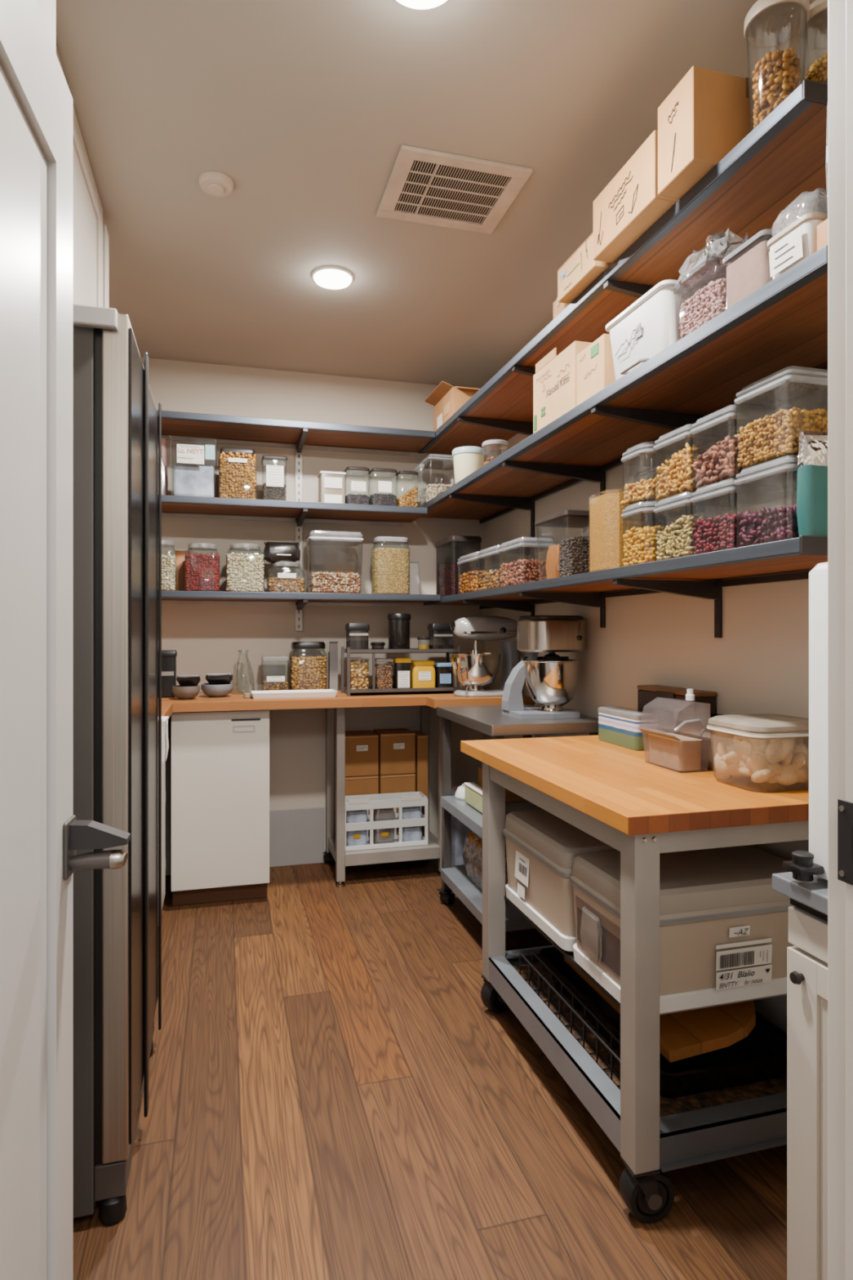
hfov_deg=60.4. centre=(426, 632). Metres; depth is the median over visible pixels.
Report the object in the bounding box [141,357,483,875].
wall
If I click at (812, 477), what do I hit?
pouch
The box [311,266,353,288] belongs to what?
recessed light
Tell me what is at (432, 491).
storage container
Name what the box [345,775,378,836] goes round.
cardboard box
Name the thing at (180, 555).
packet
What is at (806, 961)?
base cabinet
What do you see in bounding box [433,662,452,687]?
storage jar
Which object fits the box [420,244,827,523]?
wall shelf
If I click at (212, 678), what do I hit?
bowl
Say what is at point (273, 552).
storage jar
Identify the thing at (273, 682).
storage jar
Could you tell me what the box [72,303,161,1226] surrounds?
refrigerator
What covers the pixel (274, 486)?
storage jar
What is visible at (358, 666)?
storage jar
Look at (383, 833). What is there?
print
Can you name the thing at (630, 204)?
cardboard box
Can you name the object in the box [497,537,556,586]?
storage container
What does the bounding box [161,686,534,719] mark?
countertop
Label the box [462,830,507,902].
sack
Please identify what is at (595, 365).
cardboard box
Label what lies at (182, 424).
wall shelf
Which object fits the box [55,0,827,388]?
ceiling
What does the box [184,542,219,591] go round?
storage jar
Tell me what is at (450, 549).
storage container
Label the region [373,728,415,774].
cardboard box
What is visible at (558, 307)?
cardboard box
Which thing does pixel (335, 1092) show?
floor
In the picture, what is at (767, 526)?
storage container
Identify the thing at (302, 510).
wall shelf
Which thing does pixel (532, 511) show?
shelf standard
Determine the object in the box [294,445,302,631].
shelf standard
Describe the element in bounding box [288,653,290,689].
jar
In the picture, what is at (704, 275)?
bag
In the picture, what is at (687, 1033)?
serving board
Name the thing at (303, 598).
wall shelf
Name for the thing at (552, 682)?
bowl
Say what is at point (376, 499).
storage jar
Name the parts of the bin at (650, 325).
handle, lid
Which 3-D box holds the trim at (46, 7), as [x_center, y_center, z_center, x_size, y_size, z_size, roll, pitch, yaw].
[-0.831,-0.080,0.799,0.625,2.659,0.765,0,0,-16]
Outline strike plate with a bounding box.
[837,799,852,885]
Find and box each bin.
[502,808,617,952]
[534,509,591,578]
[569,844,795,1015]
[605,279,695,380]
[638,688,706,771]
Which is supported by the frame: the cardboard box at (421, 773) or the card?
the cardboard box at (421, 773)
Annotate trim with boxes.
[35,0,55,51]
[827,0,852,1279]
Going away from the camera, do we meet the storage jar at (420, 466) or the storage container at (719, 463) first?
the storage container at (719, 463)
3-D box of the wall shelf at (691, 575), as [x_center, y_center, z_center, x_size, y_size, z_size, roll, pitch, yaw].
[0.531,-0.146,2.835,0.358,0.089,2.813,0,0,-16]
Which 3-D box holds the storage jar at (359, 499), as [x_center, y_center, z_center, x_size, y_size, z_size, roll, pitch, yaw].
[-0.363,-0.750,3.800,0.121,0.200,0.122,0,0,-16]
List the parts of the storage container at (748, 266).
lid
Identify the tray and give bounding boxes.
[250,688,337,698]
[505,884,576,952]
[539,946,786,1098]
[573,942,786,1015]
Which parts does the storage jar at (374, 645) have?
lid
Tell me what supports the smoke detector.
attached to the ceiling
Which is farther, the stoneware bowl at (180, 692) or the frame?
the frame
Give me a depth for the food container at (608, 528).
2.21 m
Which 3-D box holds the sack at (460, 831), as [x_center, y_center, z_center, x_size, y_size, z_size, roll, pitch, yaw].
[0.161,1.033,3.908,0.163,0.432,0.181,0,0,-16]
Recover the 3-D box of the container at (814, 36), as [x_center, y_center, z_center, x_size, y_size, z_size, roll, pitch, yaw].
[0.876,-1.197,1.594,0.127,0.300,0.127,0,0,-16]
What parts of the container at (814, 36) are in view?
lid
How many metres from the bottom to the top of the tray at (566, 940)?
0.048 m
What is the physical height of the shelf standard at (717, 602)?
1.045 m
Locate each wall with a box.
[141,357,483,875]
[483,396,822,1032]
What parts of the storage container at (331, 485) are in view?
lid, printed panel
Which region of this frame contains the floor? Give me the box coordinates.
[72,858,786,1279]
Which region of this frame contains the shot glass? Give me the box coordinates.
[242,688,252,697]
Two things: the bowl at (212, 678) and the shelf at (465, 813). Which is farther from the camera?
the bowl at (212, 678)
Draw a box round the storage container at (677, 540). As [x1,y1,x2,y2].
[653,491,741,560]
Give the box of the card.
[408,561,420,594]
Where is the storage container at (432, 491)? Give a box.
[418,453,453,506]
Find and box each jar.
[161,539,176,591]
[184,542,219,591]
[218,447,256,499]
[226,542,264,591]
[260,655,289,690]
[261,454,287,500]
[261,660,262,690]
[262,541,300,563]
[266,561,305,592]
[288,641,327,689]
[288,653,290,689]
[343,466,369,504]
[345,623,369,651]
[368,467,396,506]
[370,642,385,648]
[371,536,409,594]
[374,657,394,688]
[387,613,410,648]
[392,657,412,688]
[395,470,417,506]
[413,463,424,472]
[427,623,453,648]
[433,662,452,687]
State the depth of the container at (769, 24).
1.55 m
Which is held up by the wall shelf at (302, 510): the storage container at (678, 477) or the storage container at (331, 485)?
the storage container at (331, 485)
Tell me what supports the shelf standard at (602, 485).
attached to the wall at (759, 664)
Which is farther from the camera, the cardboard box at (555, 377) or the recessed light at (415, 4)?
the cardboard box at (555, 377)
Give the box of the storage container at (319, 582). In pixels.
[305,530,364,593]
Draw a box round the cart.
[460,735,808,1222]
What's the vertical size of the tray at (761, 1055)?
0.086 m
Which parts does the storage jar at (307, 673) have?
lid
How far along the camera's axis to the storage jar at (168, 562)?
3.50 m
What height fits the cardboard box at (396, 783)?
0.336 m
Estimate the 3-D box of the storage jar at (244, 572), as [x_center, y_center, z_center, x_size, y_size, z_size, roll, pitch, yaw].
[-0.907,-0.320,3.660,0.186,0.240,0.161,0,0,-16]
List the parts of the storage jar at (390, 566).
lid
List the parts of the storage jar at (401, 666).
lid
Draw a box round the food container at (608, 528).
[590,492,651,571]
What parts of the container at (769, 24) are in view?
lid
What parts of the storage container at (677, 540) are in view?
lid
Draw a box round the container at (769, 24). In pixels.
[744,0,809,128]
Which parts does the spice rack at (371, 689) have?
post, post, post, post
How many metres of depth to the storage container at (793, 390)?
1.59 m
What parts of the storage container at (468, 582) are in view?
lid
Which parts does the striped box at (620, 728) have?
lid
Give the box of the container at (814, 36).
[796,0,827,84]
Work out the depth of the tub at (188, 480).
3.55 m
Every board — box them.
[328,641,337,690]
[563,952,755,1062]
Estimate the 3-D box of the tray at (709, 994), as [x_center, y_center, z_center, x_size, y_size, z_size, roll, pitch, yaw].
[0.666,0.835,1.833,0.519,0.048,0.319,0,0,-15]
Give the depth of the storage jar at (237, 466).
3.59 m
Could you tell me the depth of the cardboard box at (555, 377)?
2.39 m
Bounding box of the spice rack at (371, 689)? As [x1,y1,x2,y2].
[341,646,460,696]
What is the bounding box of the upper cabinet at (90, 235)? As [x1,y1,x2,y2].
[55,44,108,307]
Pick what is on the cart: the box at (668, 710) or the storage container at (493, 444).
the box at (668, 710)
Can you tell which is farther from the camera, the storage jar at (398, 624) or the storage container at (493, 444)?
the storage jar at (398, 624)
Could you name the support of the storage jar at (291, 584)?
on the wall shelf at (303, 598)
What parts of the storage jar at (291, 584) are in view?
lid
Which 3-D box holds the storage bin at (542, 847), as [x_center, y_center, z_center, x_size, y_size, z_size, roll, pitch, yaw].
[0.557,0.718,2.225,0.532,0.282,0.465,0,0,-16]
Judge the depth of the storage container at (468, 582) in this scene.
3.48 m
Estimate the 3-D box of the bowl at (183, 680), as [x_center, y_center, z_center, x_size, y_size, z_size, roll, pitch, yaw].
[-1.115,0.233,3.432,0.108,0.070,0.077,0,0,-16]
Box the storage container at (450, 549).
[435,535,481,596]
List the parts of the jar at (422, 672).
lid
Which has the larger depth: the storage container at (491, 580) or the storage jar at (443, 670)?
the storage jar at (443, 670)
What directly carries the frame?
on the floor
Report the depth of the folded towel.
2.55 m
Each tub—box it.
[173,444,214,497]
[452,445,485,484]
[767,187,827,279]
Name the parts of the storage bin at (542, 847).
lid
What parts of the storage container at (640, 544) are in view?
lid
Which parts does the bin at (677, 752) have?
scoop handle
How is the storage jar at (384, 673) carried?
on the spice rack at (371, 689)
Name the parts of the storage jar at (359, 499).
lid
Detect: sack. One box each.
[451,785,471,866]
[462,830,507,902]
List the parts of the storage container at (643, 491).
lid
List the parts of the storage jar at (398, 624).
lid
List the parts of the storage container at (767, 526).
lid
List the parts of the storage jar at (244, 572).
lid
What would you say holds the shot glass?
on the countertop
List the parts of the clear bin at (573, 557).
lid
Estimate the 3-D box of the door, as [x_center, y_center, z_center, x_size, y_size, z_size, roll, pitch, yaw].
[-0.412,0.231,0.684,0.118,2.022,0.804,0,0,-12]
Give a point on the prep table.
(488, 719)
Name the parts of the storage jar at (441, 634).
lid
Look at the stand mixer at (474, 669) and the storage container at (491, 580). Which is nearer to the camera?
the storage container at (491, 580)
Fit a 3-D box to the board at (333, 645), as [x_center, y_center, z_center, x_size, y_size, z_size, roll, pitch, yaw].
[-0.496,0.178,3.910,0.045,0.262,0.009,0,0,-16]
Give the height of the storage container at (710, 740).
0.135 m
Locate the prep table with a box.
[436,703,598,950]
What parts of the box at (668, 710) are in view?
lid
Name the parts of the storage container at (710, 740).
lid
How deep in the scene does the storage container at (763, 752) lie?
1.78 m
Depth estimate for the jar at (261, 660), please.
3.82 m
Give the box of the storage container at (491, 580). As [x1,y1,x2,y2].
[477,544,528,590]
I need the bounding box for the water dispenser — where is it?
[782,562,827,881]
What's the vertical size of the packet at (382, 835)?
0.106 m
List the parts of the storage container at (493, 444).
lid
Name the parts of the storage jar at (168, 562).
lid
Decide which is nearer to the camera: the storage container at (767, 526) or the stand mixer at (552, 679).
the storage container at (767, 526)
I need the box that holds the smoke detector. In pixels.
[198,171,233,196]
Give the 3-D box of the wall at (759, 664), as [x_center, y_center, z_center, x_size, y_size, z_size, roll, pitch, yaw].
[0.863,-0.080,2.502,0.100,2.660,3.640,0,0,-16]
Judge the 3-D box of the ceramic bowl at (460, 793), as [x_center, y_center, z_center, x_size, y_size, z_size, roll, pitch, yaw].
[0.183,0.719,3.335,0.113,0.060,0.113,0,0,-16]
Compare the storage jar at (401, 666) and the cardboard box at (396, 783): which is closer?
the storage jar at (401, 666)
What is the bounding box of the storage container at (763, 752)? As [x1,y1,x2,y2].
[706,713,808,785]
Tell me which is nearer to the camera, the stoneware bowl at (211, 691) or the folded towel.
the folded towel
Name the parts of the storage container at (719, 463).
lid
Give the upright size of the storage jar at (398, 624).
0.195 m
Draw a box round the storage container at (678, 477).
[653,423,724,500]
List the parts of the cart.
leg, rail, rail, leg, rail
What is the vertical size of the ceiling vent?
0.012 m
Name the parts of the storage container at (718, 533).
lid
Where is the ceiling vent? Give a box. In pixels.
[376,144,533,234]
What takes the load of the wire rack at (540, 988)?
on the cart
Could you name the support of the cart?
on the floor
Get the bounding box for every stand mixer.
[449,615,519,697]
[502,615,585,719]
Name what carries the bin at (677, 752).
on the cart
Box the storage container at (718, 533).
[690,478,793,554]
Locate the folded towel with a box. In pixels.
[161,715,168,762]
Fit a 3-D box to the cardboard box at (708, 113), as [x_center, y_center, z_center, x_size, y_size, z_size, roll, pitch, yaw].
[0.715,-1.151,1.724,0.301,0.208,0.139,0,0,-16]
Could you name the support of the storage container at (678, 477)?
on the storage container at (677, 540)
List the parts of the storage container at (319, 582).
lid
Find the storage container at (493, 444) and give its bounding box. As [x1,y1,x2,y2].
[481,439,508,465]
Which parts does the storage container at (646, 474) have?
lid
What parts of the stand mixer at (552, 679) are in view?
arm, speed knob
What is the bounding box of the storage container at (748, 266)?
[722,228,773,309]
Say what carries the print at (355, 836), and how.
attached to the packet at (358, 837)
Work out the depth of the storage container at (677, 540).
1.90 m
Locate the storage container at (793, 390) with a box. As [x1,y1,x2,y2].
[734,365,827,468]
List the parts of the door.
panel, handle plate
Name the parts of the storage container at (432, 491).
lid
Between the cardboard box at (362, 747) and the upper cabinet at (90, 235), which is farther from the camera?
the cardboard box at (362, 747)
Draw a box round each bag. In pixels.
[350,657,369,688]
[673,229,749,338]
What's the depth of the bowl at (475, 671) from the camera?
3.52 m
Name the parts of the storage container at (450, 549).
lid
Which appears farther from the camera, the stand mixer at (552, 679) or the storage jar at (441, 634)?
the storage jar at (441, 634)
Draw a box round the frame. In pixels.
[323,705,441,887]
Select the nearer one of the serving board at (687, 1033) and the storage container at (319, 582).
the serving board at (687, 1033)
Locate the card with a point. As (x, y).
(414, 580)
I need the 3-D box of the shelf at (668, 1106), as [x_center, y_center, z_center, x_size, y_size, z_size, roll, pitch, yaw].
[0.597,1.096,2.065,0.487,0.008,0.816,0,0,-15]
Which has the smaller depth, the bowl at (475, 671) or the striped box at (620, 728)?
the striped box at (620, 728)
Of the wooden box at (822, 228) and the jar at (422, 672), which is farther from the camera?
the jar at (422, 672)
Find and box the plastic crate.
[345,791,427,851]
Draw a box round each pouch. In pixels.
[161,438,168,495]
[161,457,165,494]
[796,429,827,537]
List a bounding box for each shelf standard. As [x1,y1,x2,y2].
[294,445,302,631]
[530,422,534,615]
[600,471,605,627]
[714,512,722,637]
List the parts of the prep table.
leg, leg, leg, leg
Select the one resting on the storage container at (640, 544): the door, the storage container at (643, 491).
the storage container at (643, 491)
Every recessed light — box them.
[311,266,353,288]
[395,0,447,9]
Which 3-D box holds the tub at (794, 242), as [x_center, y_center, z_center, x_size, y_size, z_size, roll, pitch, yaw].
[0.765,-0.765,1.429,0.158,0.168,0.124,0,0,-16]
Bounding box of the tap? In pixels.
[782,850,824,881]
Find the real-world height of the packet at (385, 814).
0.090 m
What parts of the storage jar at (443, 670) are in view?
lid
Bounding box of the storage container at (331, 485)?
[317,471,346,503]
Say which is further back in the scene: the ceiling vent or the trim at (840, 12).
the ceiling vent
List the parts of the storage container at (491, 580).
lid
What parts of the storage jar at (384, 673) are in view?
lid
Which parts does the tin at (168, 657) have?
lid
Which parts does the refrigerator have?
door, kick plate, glass, handle, glass, handle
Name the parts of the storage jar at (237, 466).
lid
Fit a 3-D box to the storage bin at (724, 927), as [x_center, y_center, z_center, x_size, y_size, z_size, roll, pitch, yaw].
[0.664,0.718,1.831,0.537,0.282,0.335,0,0,-16]
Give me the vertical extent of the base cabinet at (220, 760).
0.897 m
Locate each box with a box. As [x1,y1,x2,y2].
[345,730,378,777]
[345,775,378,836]
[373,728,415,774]
[377,773,415,835]
[411,730,428,835]
[424,381,479,431]
[533,340,591,433]
[553,297,569,319]
[557,231,612,303]
[577,333,615,404]
[593,129,679,262]
[597,706,659,751]
[636,684,717,734]
[657,66,755,198]
[817,218,827,251]
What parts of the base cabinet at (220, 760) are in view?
recessed pull, finger pull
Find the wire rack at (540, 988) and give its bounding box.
[519,951,620,1087]
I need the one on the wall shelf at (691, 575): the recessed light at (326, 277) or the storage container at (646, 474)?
the storage container at (646, 474)
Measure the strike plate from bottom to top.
0.080 m
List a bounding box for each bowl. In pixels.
[172,684,199,699]
[176,675,200,686]
[200,683,232,697]
[204,673,232,684]
[449,652,501,690]
[454,783,465,799]
[520,656,582,711]
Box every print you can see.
[353,834,360,838]
[381,831,388,836]
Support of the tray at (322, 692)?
on the countertop
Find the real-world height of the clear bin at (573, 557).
0.228 m
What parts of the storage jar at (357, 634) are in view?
lid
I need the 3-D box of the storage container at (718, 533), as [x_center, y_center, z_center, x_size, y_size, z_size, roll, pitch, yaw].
[0.756,-0.272,1.763,0.177,0.167,0.161,0,0,-16]
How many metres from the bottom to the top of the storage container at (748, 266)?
0.135 m
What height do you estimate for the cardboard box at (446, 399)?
0.189 m
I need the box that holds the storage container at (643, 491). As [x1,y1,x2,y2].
[620,441,678,505]
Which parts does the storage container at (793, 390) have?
lid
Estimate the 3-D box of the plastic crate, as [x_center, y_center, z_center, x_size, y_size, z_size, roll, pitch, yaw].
[-0.222,0.961,3.777,0.440,0.257,0.146,0,0,-16]
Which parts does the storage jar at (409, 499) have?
lid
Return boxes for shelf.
[156,409,435,456]
[161,494,427,526]
[161,590,440,609]
[417,79,827,454]
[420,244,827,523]
[423,535,827,612]
[440,794,537,843]
[440,864,534,932]
[512,961,786,1117]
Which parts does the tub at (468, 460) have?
lid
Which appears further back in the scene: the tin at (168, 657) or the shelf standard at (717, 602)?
the tin at (168, 657)
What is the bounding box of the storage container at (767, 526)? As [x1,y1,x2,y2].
[734,454,808,546]
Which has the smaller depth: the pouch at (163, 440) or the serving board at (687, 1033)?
the serving board at (687, 1033)
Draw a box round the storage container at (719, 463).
[690,404,779,488]
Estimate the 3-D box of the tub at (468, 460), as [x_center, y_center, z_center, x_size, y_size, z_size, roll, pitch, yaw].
[0.203,-0.782,3.533,0.160,0.200,0.160,0,0,-16]
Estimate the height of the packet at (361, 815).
0.091 m
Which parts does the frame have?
leg, rail, leg, shelf, leg, rail, leg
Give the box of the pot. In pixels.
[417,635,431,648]
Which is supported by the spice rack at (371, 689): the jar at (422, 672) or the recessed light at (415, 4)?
the jar at (422, 672)
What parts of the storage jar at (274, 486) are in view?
lid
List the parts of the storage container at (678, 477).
lid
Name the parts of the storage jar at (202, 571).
lid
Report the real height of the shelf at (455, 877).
0.044 m
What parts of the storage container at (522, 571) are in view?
lid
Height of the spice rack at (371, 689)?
0.238 m
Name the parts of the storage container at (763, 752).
lid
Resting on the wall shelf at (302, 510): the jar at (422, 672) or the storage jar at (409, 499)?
the storage jar at (409, 499)
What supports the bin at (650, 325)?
on the wall shelf at (783, 323)
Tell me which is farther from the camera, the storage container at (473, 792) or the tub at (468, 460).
the tub at (468, 460)
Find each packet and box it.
[174,548,189,591]
[346,809,367,822]
[346,830,367,846]
[373,808,395,821]
[373,827,394,844]
[402,806,422,819]
[402,826,422,841]
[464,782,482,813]
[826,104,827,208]
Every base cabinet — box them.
[161,761,165,908]
[170,709,269,906]
[772,871,827,1279]
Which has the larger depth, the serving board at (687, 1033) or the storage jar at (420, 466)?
the storage jar at (420, 466)
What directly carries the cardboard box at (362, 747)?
on the cardboard box at (365, 784)
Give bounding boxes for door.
[0,0,130,1279]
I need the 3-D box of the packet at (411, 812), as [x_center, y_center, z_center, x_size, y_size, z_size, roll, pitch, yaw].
[-0.086,0.928,3.816,0.113,0.091,0.091,0,0,-16]
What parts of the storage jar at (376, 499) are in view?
lid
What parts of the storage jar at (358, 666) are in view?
lid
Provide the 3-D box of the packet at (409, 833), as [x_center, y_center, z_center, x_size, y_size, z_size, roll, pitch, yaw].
[-0.086,1.029,3.817,0.114,0.105,0.092,0,0,-16]
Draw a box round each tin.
[161,649,177,697]
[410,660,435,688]
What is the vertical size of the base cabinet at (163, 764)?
0.897 m
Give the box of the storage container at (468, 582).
[457,551,506,593]
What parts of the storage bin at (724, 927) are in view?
lid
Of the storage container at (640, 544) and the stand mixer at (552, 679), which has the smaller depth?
the storage container at (640, 544)
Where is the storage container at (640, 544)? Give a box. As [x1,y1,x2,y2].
[621,500,682,566]
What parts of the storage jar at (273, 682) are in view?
lid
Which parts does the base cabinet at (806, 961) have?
knob, door, drawer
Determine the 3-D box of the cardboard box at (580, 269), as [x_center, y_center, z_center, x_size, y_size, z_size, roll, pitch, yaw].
[0.572,-1.098,2.239,0.261,0.102,0.240,0,0,-16]
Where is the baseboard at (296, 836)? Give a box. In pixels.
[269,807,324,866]
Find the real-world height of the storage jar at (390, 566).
0.298 m
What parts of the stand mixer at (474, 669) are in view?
speed knob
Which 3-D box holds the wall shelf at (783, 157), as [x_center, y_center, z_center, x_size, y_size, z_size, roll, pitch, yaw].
[0.521,-1.004,2.812,0.388,0.089,2.853,0,0,-16]
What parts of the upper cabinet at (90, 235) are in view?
door panel, filler panel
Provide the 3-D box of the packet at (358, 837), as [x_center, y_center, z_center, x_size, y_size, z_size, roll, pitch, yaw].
[-0.359,1.029,3.739,0.111,0.106,0.095,0,0,-16]
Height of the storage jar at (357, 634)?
0.145 m

